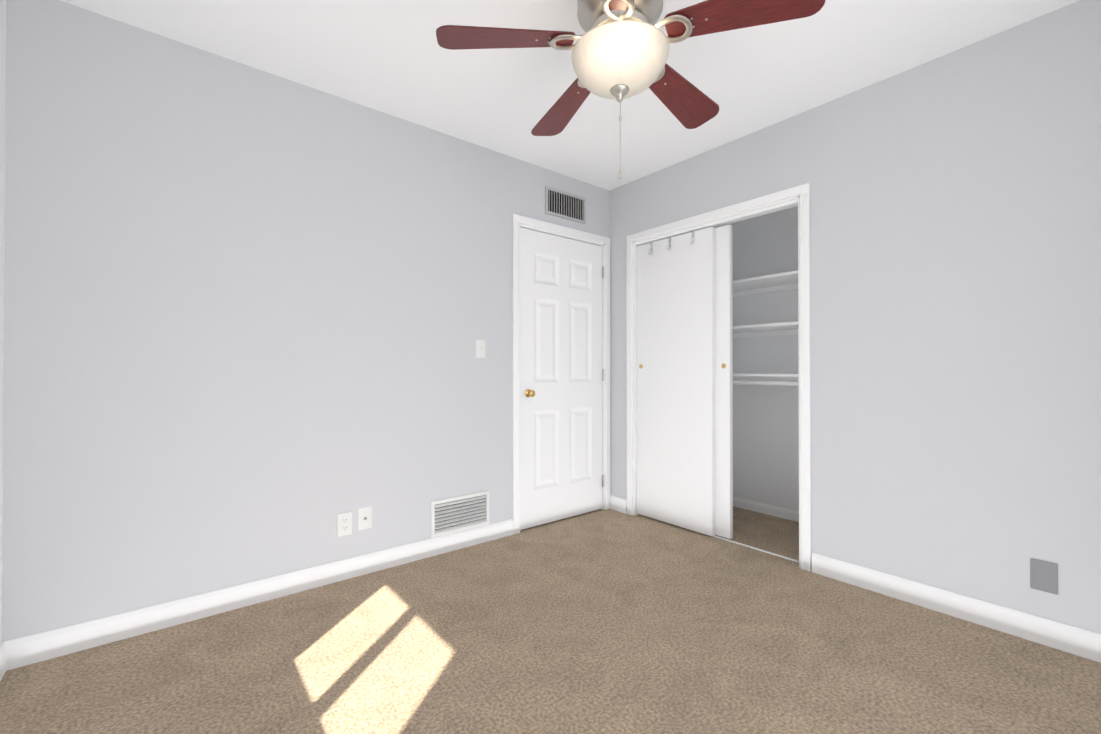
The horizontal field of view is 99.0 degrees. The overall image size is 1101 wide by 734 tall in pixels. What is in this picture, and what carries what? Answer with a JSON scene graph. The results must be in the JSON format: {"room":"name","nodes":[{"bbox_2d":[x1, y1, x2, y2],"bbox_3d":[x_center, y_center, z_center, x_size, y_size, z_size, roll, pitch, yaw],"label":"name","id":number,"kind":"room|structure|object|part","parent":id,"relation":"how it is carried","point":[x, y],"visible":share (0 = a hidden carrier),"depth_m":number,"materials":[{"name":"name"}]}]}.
{"room":"empty bedroom","nodes":[
{"label":"empty bedroom","id":0,"kind":"room"},
{"bbox_2d":[0,0,5,643],"bbox_3d":[-1.050,-0.157,0.485,0.120,2.440,3.190,0,0,-39],"label":"wall","id":1,"kind":"structure","parent":0,"point":[2,105],"depth_m":1.65,"materials":[{"name":"white paint"}]},
{"bbox_2d":[0,642,5,681],"bbox_3d":[-0.999,1.014,0.520,0.013,0.100,2.950,0,0,-39],"label":"baseboard","id":2,"kind":"structure","parent":1,"relation":"attached to","point":[2,658],"depth_m":1.63,"materials":[{"name":"white wood"}]},
{"bbox_2d":[2,0,609,641],"bbox_3d":[-0.426,-0.142,2.974,3.994,2.440,0.120,0,0,-39],"label":"wall","id":3,"kind":"structure","parent":0,"point":[252,314],"depth_m":2.07,"materials":[{"name":"grey paint"}]},
{"bbox_2d":[4,519,512,670],"bbox_3d":[-1.088,1.024,2.342,2.178,0.100,0.013,0,0,-39],"label":"baseboard","id":4,"kind":"structure","parent":3,"relation":"attached to","point":[39,647],"depth_m":2.06,"materials":[{"name":"white wood"}]},
{"bbox_2d":[337,511,351,536],"bbox_3d":[-1.042,0.797,2.384,0.070,0.115,0.008,0,0,-39],"label":"duplex electrical outlet","id":5,"kind":"object","parent":3,"relation":"attached to","point":[344,525],"visible":1,"depth_m":2.38,"materials":[{"name":"white plastic"}]},
{"bbox_2d":[358,506,371,530],"bbox_3d":[-0.962,0.787,2.444,0.070,0.115,0.016,0,0,-39],"label":"outlet","id":6,"kind":"object","parent":3,"relation":"attached to","point":[364,517],"visible":1,"depth_m":2.44,"materials":[{"name":"white plastic"}]},
{"bbox_2d":[431,491,489,537],"bbox_3d":[-0.527,0.871,2.798,0.387,0.208,0.016,0,0,-39],"label":"air vent","id":7,"kind":"object","parent":3,"relation":"in","point":[457,514],"visible":1,"depth_m":2.79,"materials":[{"name":"white metal"}]},
{"bbox_2d":[476,339,485,357],"bbox_3d":[-0.425,-0.113,2.887,0.070,0.115,0.016,0,0,-39],"label":"light switch","id":8,"kind":"object","parent":3,"relation":"attached to","point":[480,348],"visible":1,"depth_m":2.89,"materials":[{"name":"white plastic"}]},
{"bbox_2d":[512,214,610,533],"bbox_3d":[0.069,0.046,3.364,0.899,2.069,0.141,0,0,-39],"label":"door frame","id":9,"kind":"structure","parent":3,"relation":"attached to","point":[518,220],"depth_m":3.17,"materials":[{"name":"white wood"}]},
{"bbox_2d":[520,228,603,529],"bbox_3d":[0.089,0.077,3.344,0.768,1.987,0.159,0,0,-39],"label":"entry door","id":10,"kind":"structure","parent":3,"relation":"in","point":[561,382],"depth_m":3.30,"materials":[{"name":"white wood"}]},
{"bbox_3d":[-0.160,0.174,3.140,0.054,0.054,0.159,0,0,-39],"label":"knob","id":11,"kind":"part","parent":10,"relation":"part of","materials":[{"name":"gold metal"}]},
{"bbox_3d":[0.398,0.069,3.564,0.011,1.675,0.014,0,0,-39],"label":"entry door hinges","id":12,"kind":"part","parent":10,"relation":"part of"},
{"bbox_2d":[545,186,585,223],"bbox_3d":[0.113,-1.145,3.333,0.375,0.190,0.014,0,0,-39],"label":"air vent","id":13,"kind":"object","parent":3,"relation":"in","point":[564,204],"visible":1,"depth_m":3.33,"materials":[{"name":"grey metal"}]},
{"bbox_2d":[0,506,1100,733],"bbox_3d":[0.466,1.121,1.778,4.114,0.100,3.290,0,0,-39],"label":"floor","id":14,"kind":"structure","parent":0,"point":[604,622],"depth_m":1.72,"materials":[{"name":"carpet"}]},
{"bbox_2d":[60,0,1078,190],"bbox_3d":[0.466,-1.419,1.793,4.114,0.100,3.290,0,0,-39],"label":"ceiling","id":15,"kind":"structure","parent":0,"point":[392,58],"depth_m":2.09,"materials":[{"name":"white paint"}]},
{"bbox_2d":[436,0,824,178],"bbox_3d":[0.256,-1.008,1.651,1.165,0.724,1.189,0,0,-39],"label":"fan","id":16,"kind":"object","parent":15,"relation":"hanging from","point":[620,50],"visible":1,"depth_m":1.54,"materials":[{"name":"red wood"}]},
{"bbox_3d":[-0.154,-1.091,1.570,0.428,0.067,0.314,0,0,-39],"label":"blade","id":17,"kind":"part","parent":16,"relation":"part of","materials":[{"name":"brown wood"}]},
{"bbox_3d":[0.076,-1.088,1.977,0.208,0.067,0.457,0,0,-39],"label":"blade","id":18,"kind":"part","parent":16,"relation":"part of","materials":[{"name":"brown wood"}]},
{"bbox_3d":[0.240,-0.780,1.620,0.013,0.269,0.013,0,0,-39],"label":"pull chain","id":19,"kind":"part","parent":16,"relation":"part of","materials":[{"name":"silver metal"}]},
{"bbox_3d":[0.238,-1.014,1.621,0.333,0.121,0.333,0,0,-39],"label":"lamp shade","id":20,"kind":"part","parent":16,"relation":"part of","materials":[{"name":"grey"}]},
{"bbox_3d":[0.172,-1.093,1.231,0.396,0.067,0.363,0,0,-39],"label":"blade","id":21,"kind":"part","parent":16,"relation":"part of","materials":[{"name":"brown wood"}]},
{"bbox_3d":[0.508,-1.089,1.902,0.458,0.067,0.156,0,0,-39],"label":"blade","id":22,"kind":"part","parent":16,"relation":"part of","materials":[{"name":"brown wood"}]},
{"bbox_3d":[0.590,-1.091,1.445,0.269,0.067,0.445,0,0,-39],"label":"blade","id":23,"kind":"part","parent":16,"relation":"part of","materials":[{"name":"brown wood"}]},
{"bbox_2d":[715,206,798,510],"bbox_3d":[1.688,-0.139,3.447,0.120,2.440,1.820,0,0,-39],"label":"wall","id":24,"kind":"structure","parent":0,"point":[765,444],"depth_m":3.47,"materials":[{"name":"grey paint"}]},
{"bbox_2d":[732,270,798,385],"bbox_3d":[1.466,-0.232,3.341,0.360,0.745,1.696,0,0,-39],"label":"closet shelf","id":25,"kind":"object","parent":24,"relation":"attached to","point":[784,281],"visible":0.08,"depth_m":3.30,"materials":[{"name":"white wood"}]},
{"bbox_3d":[1.396,0.108,3.282,0.064,0.064,1.696,0,0,-39],"label":"rod","id":26,"kind":"part","parent":25,"relation":"part of","materials":[{"name":"white"}]},
{"bbox_2d":[733,497,798,521],"bbox_3d":[1.599,1.046,3.444,0.013,0.070,1.700,0,0,-39],"label":"baseboard","id":27,"kind":"structure","parent":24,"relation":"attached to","point":[784,513],"depth_m":3.45,"materials":[{"name":"white wood"}]},
{"bbox_2d":[610,0,1100,633],"bbox_3d":[1.433,-0.145,2.510,0.120,2.440,2.950,0,0,-39],"label":"wall","id":28,"kind":"structure","parent":0,"point":[956,300],"depth_m":2.04,"materials":[{"name":"grey paint"}]},
{"bbox_2d":[610,495,626,513],"bbox_3d":[0.506,1.031,3.534,0.013,0.100,0.179,0,0,-39],"label":"baseboard","id":29,"kind":"structure","parent":28,"relation":"attached to","point":[618,504],"depth_m":3.52,"materials":[{"name":"white wood"}]},
{"bbox_2d":[637,227,714,535],"bbox_3d":[0.837,0.091,3.210,0.035,1.952,0.611,0,0,-39],"label":"sliding door","id":30,"kind":"structure","parent":28,"relation":"in","point":[676,385],"depth_m":3.16,"materials":[{"name":"white wood"}]},
{"bbox_2d":[648,243,652,253],"bbox_3d":[0.708,-0.838,3.323,0.022,0.083,0.034,0,0,33],"label":"hook","id":31,"kind":"object","parent":30,"relation":"attached to","point":[651,244],"depth_m":3.33,"materials":[{"name":"silver metal"}]},
{"bbox_2d":[626,183,810,570],"bbox_3d":[1.020,0.075,3.015,0.122,2.006,1.184,0,0,-39],"label":"door frame","id":32,"kind":"structure","parent":28,"relation":"in","point":[761,210],"depth_m":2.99,"materials":[{"name":"white wood"}]},
{"bbox_2d":[715,225,732,538],"bbox_3d":[0.933,0.091,3.165,0.035,1.952,0.611,0,0,-39],"label":"sliding door","id":33,"kind":"structure","parent":28,"relation":"in","point":[723,397],"depth_m":2.95,"materials":[{"name":"white wood"}]},
{"bbox_2d":[812,552,1100,662],"bbox_3d":[1.844,1.022,1.894,0.013,0.100,1.487,0,0,-39],"label":"baseboard","id":34,"kind":"structure","parent":28,"relation":"attached to","point":[1077,641],"depth_m":1.98,"materials":[{"name":"white wood"}]},
{"bbox_2d":[1030,558,1057,594],"bbox_3d":[1.909,0.809,1.820,0.006,0.118,0.074,0,0,-39],"label":"electrical outlet","id":35,"kind":"object","parent":28,"relation":"attached to","point":[1044,576],"visible":1,"depth_m":1.82,"materials":[{"name":"grey"}]}
]}

